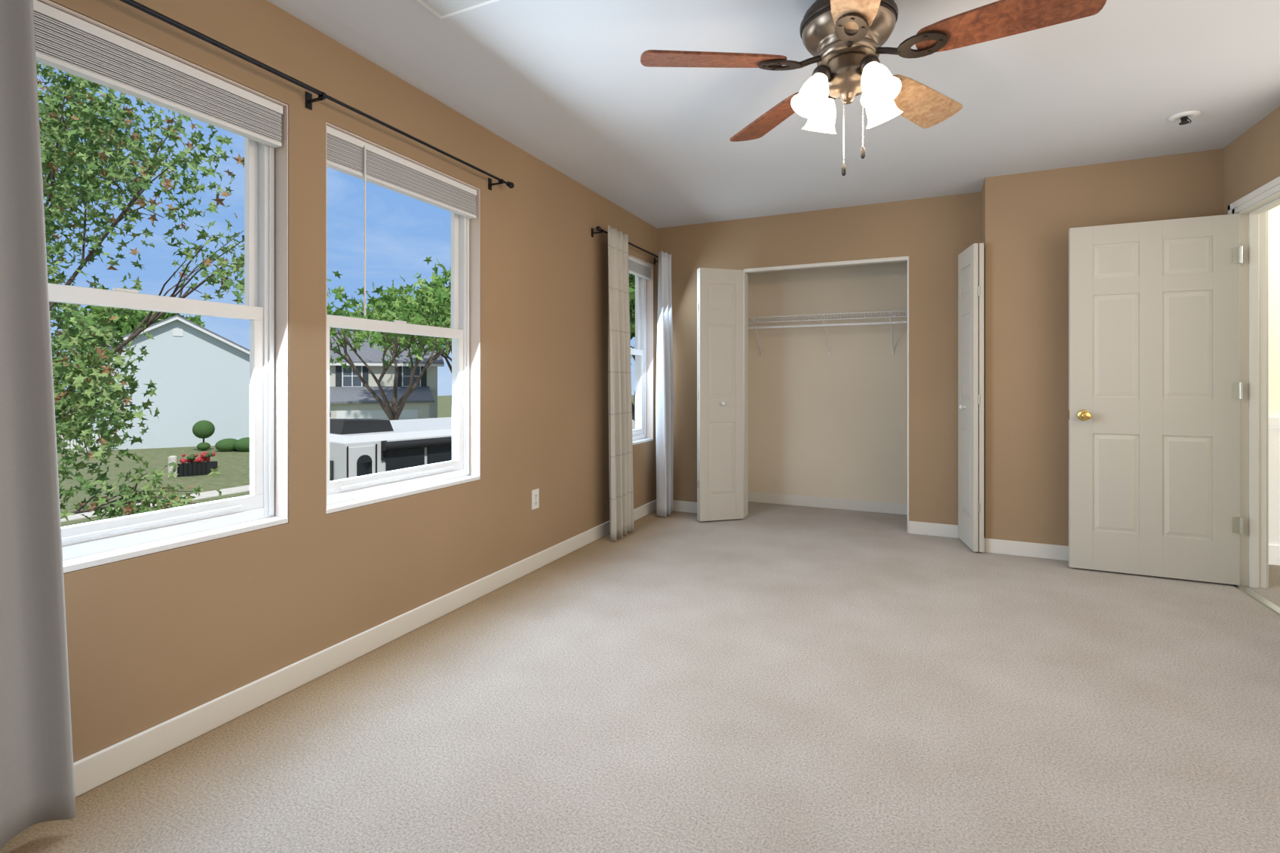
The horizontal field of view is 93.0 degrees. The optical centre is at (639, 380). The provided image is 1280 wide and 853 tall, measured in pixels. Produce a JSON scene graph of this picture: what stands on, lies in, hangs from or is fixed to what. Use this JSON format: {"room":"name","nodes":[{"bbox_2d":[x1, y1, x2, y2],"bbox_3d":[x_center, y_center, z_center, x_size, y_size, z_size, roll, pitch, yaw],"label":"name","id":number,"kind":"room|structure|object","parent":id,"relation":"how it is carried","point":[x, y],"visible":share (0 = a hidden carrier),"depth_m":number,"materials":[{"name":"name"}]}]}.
{"room":"empty bedroom","nodes":[
{"label":"empty bedroom","id":0,"kind":"room"},
{"bbox_2d":[49,0,656,762],"bbox_3d":[-0.927,-0.105,3.141,0.160,2.450,6.460,0,0,25],"label":"wall","id":1,"kind":"structure","parent":0,"point":[153,639],"depth_m":2.46,"materials":[{"name":"brown paint"}]},
{"bbox_2d":[36,0,288,573],"bbox_3d":[-1.532,-0.242,1.815,0.154,1.512,0.912,0,0,25],"label":"window","id":2,"kind":"structure","parent":1,"relation":"in","point":[81,540],"depth_m":2.17,"materials":[{"name":"white plastic"}]},
{"bbox_2d":[33,0,282,147],"bbox_3d":[-1.494,-0.918,1.798,0.042,0.145,0.891,0,0,25],"label":"blind","id":3,"kind":"object","parent":2,"relation":"attached to","point":[65,42],"visible":1,"depth_m":1.81,"materials":[{"name":"white"}]},
{"bbox_2d":[119,0,514,190],"bbox_3d":[-1.349,-1.045,1.913,0.090,0.060,3.055,0,0,25],"label":"curtain rod","id":4,"kind":"object","parent":1,"relation":"attached to","point":[322,96],"visible":1,"depth_m":2.13,"materials":[{"name":"black metal"}]},
{"bbox_2d":[0,0,76,850],"bbox_3d":[-1.602,0.000,1.154,0.073,2.170,0.816,0,0,25],"label":"curtain","id":5,"kind":"object","parent":4,"relation":"hanging from","point":[37,782],"visible":1,"depth_m":1.45,"materials":[{"name":"white fabric"}]},
{"bbox_2d":[325,121,480,514],"bbox_3d":[-1.089,-0.242,2.781,0.154,1.512,0.907,0,0,25],"label":"window","id":6,"kind":"structure","parent":1,"relation":"in","point":[346,489],"depth_m":3.13,"materials":[{"name":"white plastic"}]},
{"bbox_2d":[326,125,476,315],"bbox_3d":[-1.047,-0.631,2.762,0.052,0.720,0.886,0,0,25],"label":"blind","id":7,"kind":"object","parent":6,"relation":"attached to","point":[346,154],"visible":0.84,"depth_m":2.66,"materials":[{"name":"white"}]},
{"bbox_2d":[531,488,539,509],"bbox_3d":[-0.620,0.702,3.605,0.008,0.114,0.070,0,0,25],"label":"wall outlet","id":8,"kind":"object","parent":1,"relation":"attached to","point":[535,492],"visible":1,"depth_m":3.60,"materials":[{"name":"white plastic"}]},
{"bbox_2d":[73,491,1068,797],"bbox_3d":[0.812,1.074,2.350,3.660,0.092,6.150,0,0,25],"label":"baseboard","id":9,"kind":"structure","parent":1,"relation":"attached to","point":[96,769],"depth_m":2.48,"materials":[{"name":"white wood"}]},
{"bbox_2d":[591,226,658,264],"bbox_3d":[-0.072,-1.035,4.702,0.090,0.060,1.180,0,0,25],"label":"curtain rod","id":10,"kind":"object","parent":1,"relation":"attached to","point":[598,228],"visible":0.8,"depth_m":4.60,"materials":[{"name":"black metal"}]},
{"bbox_2d":[607,225,633,541],"bbox_3d":[-0.141,0.015,4.357,0.090,2.190,0.334,0,0,25],"label":"curtain","id":11,"kind":"object","parent":10,"relation":"hanging from","point":[619,371],"visible":1,"depth_m":4.30,"materials":[{"name":"fabric"}]},
{"bbox_2d":[655,250,673,517],"bbox_3d":[0.210,0.022,5.065,0.120,2.175,0.215,0,0,25],"label":"curtain","id":12,"kind":"object","parent":10,"relation":"hanging from","point":[664,357],"visible":1,"depth_m":5.01,"materials":[{"name":"white fabric"}]},
{"bbox_2d":[628,254,653,445],"bbox_3d":[-0.073,-0.242,5.002,0.154,1.512,0.562,0,0,25],"label":"window","id":13,"kind":"structure","parent":1,"relation":"in","point":[643,351],"depth_m":5.22,"materials":[{"name":"white plastic"}]},
{"bbox_2d":[628,255,650,279],"bbox_3d":[-0.035,-0.931,4.985,0.042,0.120,0.541,0,0,25],"label":"blind","id":14,"kind":"object","parent":13,"relation":"attached to","point":[637,268],"visible":0.62,"depth_m":5.01,"materials":[{"name":"white"}]},
{"bbox_2d":[0,501,1279,852],"bbox_3d":[1.378,1.180,2.086,5.230,0.120,6.460,0,0,25],"label":"floor","id":15,"kind":"structure","parent":0,"point":[777,678],"depth_m":2.01,"materials":[{"name":"beige carpet"}]},
{"bbox_2d":[1232,584,1279,616],"bbox_3d":[3.115,1.117,2.973,0.060,0.006,0.760,0,0,25],"label":"threshold","id":16,"kind":"object","parent":15,"relation":"on","point":[1253,595],"depth_m":3.11,"materials":[{"name":"white wood"}]},
{"bbox_2d":[266,0,1279,228],"bbox_3d":[1.378,-1.390,2.086,5.230,0.120,6.460,0,0,25],"label":"ceiling","id":17,"kind":"structure","parent":0,"point":[566,83],"depth_m":2.79,"materials":[{"name":"white paint"}]},
{"bbox_2d":[416,0,499,18],"bbox_3d":[-0.623,-1.323,2.090,0.300,0.012,0.150,0,0,25],"label":"ceiling vent","id":18,"kind":"object","parent":17,"relation":"in","point":[442,9],"visible":1,"depth_m":2.14,"materials":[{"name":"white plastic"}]},
{"bbox_2d":[640,0,1106,175],"bbox_3d":[0.729,-1.017,2.057,1.365,0.624,1.365,0,0,25],"label":"ceiling fan","id":19,"kind":"object","parent":17,"relation":"hanging from","point":[845,38],"depth_m":2.01,"materials":[{"name":"brown wood"}]},
{"bbox_2d":[1167,110,1200,125],"bbox_3d":[2.726,-1.306,3.042,0.124,0.046,0.124,0,0,25],"label":"sprinkler head","id":20,"kind":"object","parent":17,"relation":"attached to","point":[1183,117],"visible":1,"depth_m":3.03,"materials":[{"name":"white metal"}]},
{"bbox_2d":[656,191,980,524],"bbox_3d":[1.297,-0.105,4.839,2.470,2.450,0.120,0,0,25],"label":"wall","id":21,"kind":"structure","parent":0,"point":[933,231],"depth_m":4.50,"materials":[{"name":"brown paint"}]},
{"bbox_2d":[696,267,743,521],"bbox_3d":[0.645,0.114,4.842,0.383,2.012,0.101,0,0,-16],"label":"bifold door","id":22,"kind":"structure","parent":21,"relation":"in","point":[719,291],"depth_m":4.83,"materials":[{"name":"beige wood"}]},
{"bbox_2d":[742,255,908,533],"bbox_3d":[1.436,0.100,4.776,1.245,2.040,0.116,0,0,25],"label":"trim","id":23,"kind":"structure","parent":21,"relation":"attached to","point":[898,259],"depth_m":4.94,"materials":[{"name":"white wood"}]},
{"bbox_2d":[957,242,984,552],"bbox_3d":[2.219,0.114,4.114,0.101,2.012,0.383,0,0,14],"label":"bifold door","id":24,"kind":"structure","parent":21,"relation":"in","point":[971,262],"depth_m":3.98,"materials":[{"name":"beige wood"}]},
{"bbox_2d":[746,260,907,503],"bbox_3d":[1.468,-0.105,5.212,2.470,2.450,0.700,0,0,25],"label":"wall","id":25,"kind":"structure","parent":0,"point":[821,425],"depth_m":5.33,"materials":[{"name":"beige paint"}]},
{"bbox_2d":[748,310,907,356],"bbox_3d":[1.765,-0.393,5.122,1.838,0.345,0.309,0,0,25],"label":"wire closet shelf","id":26,"kind":"object","parent":25,"relation":"attached to","point":[894,314],"visible":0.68,"depth_m":5.11,"materials":[{"name":"white metal"}]},
{"bbox_2d":[980,148,1223,546],"bbox_3d":[3.093,-0.105,4.221,1.310,2.450,1.150,0,0,25],"label":"wall","id":27,"kind":"structure","parent":0,"point":[1026,219],"depth_m":3.84,"materials":[{"name":"brown paint"}]},
{"bbox_2d":[1223,105,1279,214],"bbox_3d":[2.322,-0.105,1.109,0.120,2.450,5.150,0,0,25],"label":"wall","id":28,"kind":"structure","parent":0,"point":[1252,161],"depth_m":3.17,"materials":[{"name":"brown paint"}]},
{"bbox_2d":[1068,213,1242,585],"bbox_3d":[2.914,0.100,3.465,0.776,2.016,0.177,0,0,25],"label":"door","id":29,"kind":"structure","parent":28,"relation":"in","point":[1155,387],"depth_m":3.44,"materials":[{"name":"beige wood"}]},
{"bbox_2d":[1227,176,1279,588],"bbox_3d":[3.165,0.070,2.950,0.156,2.100,0.900,0,0,25],"label":"door frame","id":30,"kind":"structure","parent":28,"relation":"attached to","point":[1253,208],"depth_m":3.28,"materials":[{"name":"white wood"}]},
{"bbox_2d":[1268,205,1279,417],"bbox_3d":[3.224,-0.105,1.240,1.410,2.450,6.460,0,0,25],"label":"wall","id":31,"kind":"structure","parent":0,"point":[1274,214],"depth_m":3.72,"materials":[{"name":"white"}]},
{"bbox_2d":[1268,417,1279,565],"bbox_3d":[4.213,0.670,3.545,1.290,0.900,0.045,0,0,25],"label":"wainscoting","id":32,"kind":"structure","parent":31,"relation":"attached to","point":[1274,422],"depth_m":3.70,"materials":[{"name":"white wood"}]},
{"label":"outside","id":33,"kind":"structure","parent":0,"visible":0},
{"bbox_2d":[55,395,634,527],"bbox_3d":[-34.763,4.270,70.907,117.750,0.300,220.000,0,0,25],"label":"lawn","id":34,"kind":"structure","parent":33,"point":[234,468],"depth_m":27.30,"materials":[{"name":"green plant"}]},
{"bbox_2d":[56,432,113,451],"bbox_3d":[-32.685,3.545,34.962,3.751,1.150,0.122,0,0,-23],"label":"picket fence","id":35,"kind":"object","parent":34,"relation":"on","point":[96,437],"visible":0.11,"depth_m":35.00,"materials":[{"name":"white wood"}]},
{"bbox_2d":[55,285,205,354],"bbox_3d":[-46.165,-2.136,55.715,11.883,12.527,12.226,0,0,-35],"label":"trees","id":36,"kind":"object","parent":34,"relation":"on","point":[96,313],"visible":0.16,"depth_m":51.99,"materials":[{"name":"green plant"}]},
{"bbox_2d":[36,61,244,525],"bbox_3d":[-4.590,0.139,5.203,4.032,7.992,2.675,0,0,0],"label":"maple tree","id":37,"kind":"object","parent":34,"relation":"on","point":[84,122],"visible":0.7,"depth_m":4.74,"materials":[{"name":"green plant"}]},
{"bbox_2d":[86,314,249,451],"bbox_3d":[-31.722,0.015,42.840,9.000,8.210,12.730,0,0,-31],"label":"house","id":38,"kind":"structure","parent":34,"relation":"on","point":[199,373],"depth_m":37.85,"materials":[{"name":"white"}]},
{"bbox_2d":[168,420,249,477],"bbox_3d":[-21.797,3.265,31.814,3.494,1.890,12.282,0,0,-32],"label":"shrubs","id":39,"kind":"object","parent":34,"relation":"on","point":[203,429],"visible":0.94,"depth_m":26.99,"materials":[{"name":"green plant"}]},
{"bbox_2d":[329,331,444,420],"bbox_3d":[-19.328,0.240,44.286,8.800,7.760,12.950,0,0,-25],"label":"house","id":40,"kind":"structure","parent":34,"relation":"on","point":[349,398],"depth_m":40.94,"materials":[{"name":"grey"}]},
{"bbox_2d":[344,256,451,373],"bbox_3d":[-10.404,-1.736,37.825,13.235,11.727,12.801,0,0,20],"label":"tree","id":41,"kind":"object","parent":34,"relation":"on","point":[420,282],"visible":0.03,"depth_m":35.19,"materials":[{"name":"green plant"}]},
{"bbox_2d":[435,257,635,421],"bbox_3d":[0.316,-0.509,15.880,9.891,9.275,10.118,0,0,10],"label":"trees","id":42,"kind":"object","parent":34,"relation":"on","point":[631,277],"visible":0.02,"depth_m":13.90,"materials":[{"name":"green plant"}]},
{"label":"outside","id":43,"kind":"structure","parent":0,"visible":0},
{"bbox_2d":[60,484,249,521],"bbox_3d":[8.403,4.105,51.144,20.500,0.030,220.000,0,0,25],"label":"paving","id":44,"kind":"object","parent":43,"point":[214,493],"depth_m":21.73,"materials":[{"name":"concrete"}]},
{"bbox_2d":[326,267,451,420],"bbox_3d":[-9.887,-0.307,24.083,9.097,8.870,8.654,0,0,25],"label":"street tree","id":45,"kind":"object","parent":44,"relation":"on","point":[395,305],"visible":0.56,"depth_m":23.09,"materials":[{"name":"green plant"}]},
{"bbox_2d":[329,417,635,481],"bbox_3d":[-2.369,2.315,11.032,2.842,3.610,7.218,0,0,39],"label":"camper","id":46,"kind":"object","parent":44,"relation":"on","point":[358,446],"visible":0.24,"depth_m":7.95,"materials":[{"name":"painted metal"},{"name":"glass"},{"name":"rubber"}]}
]}

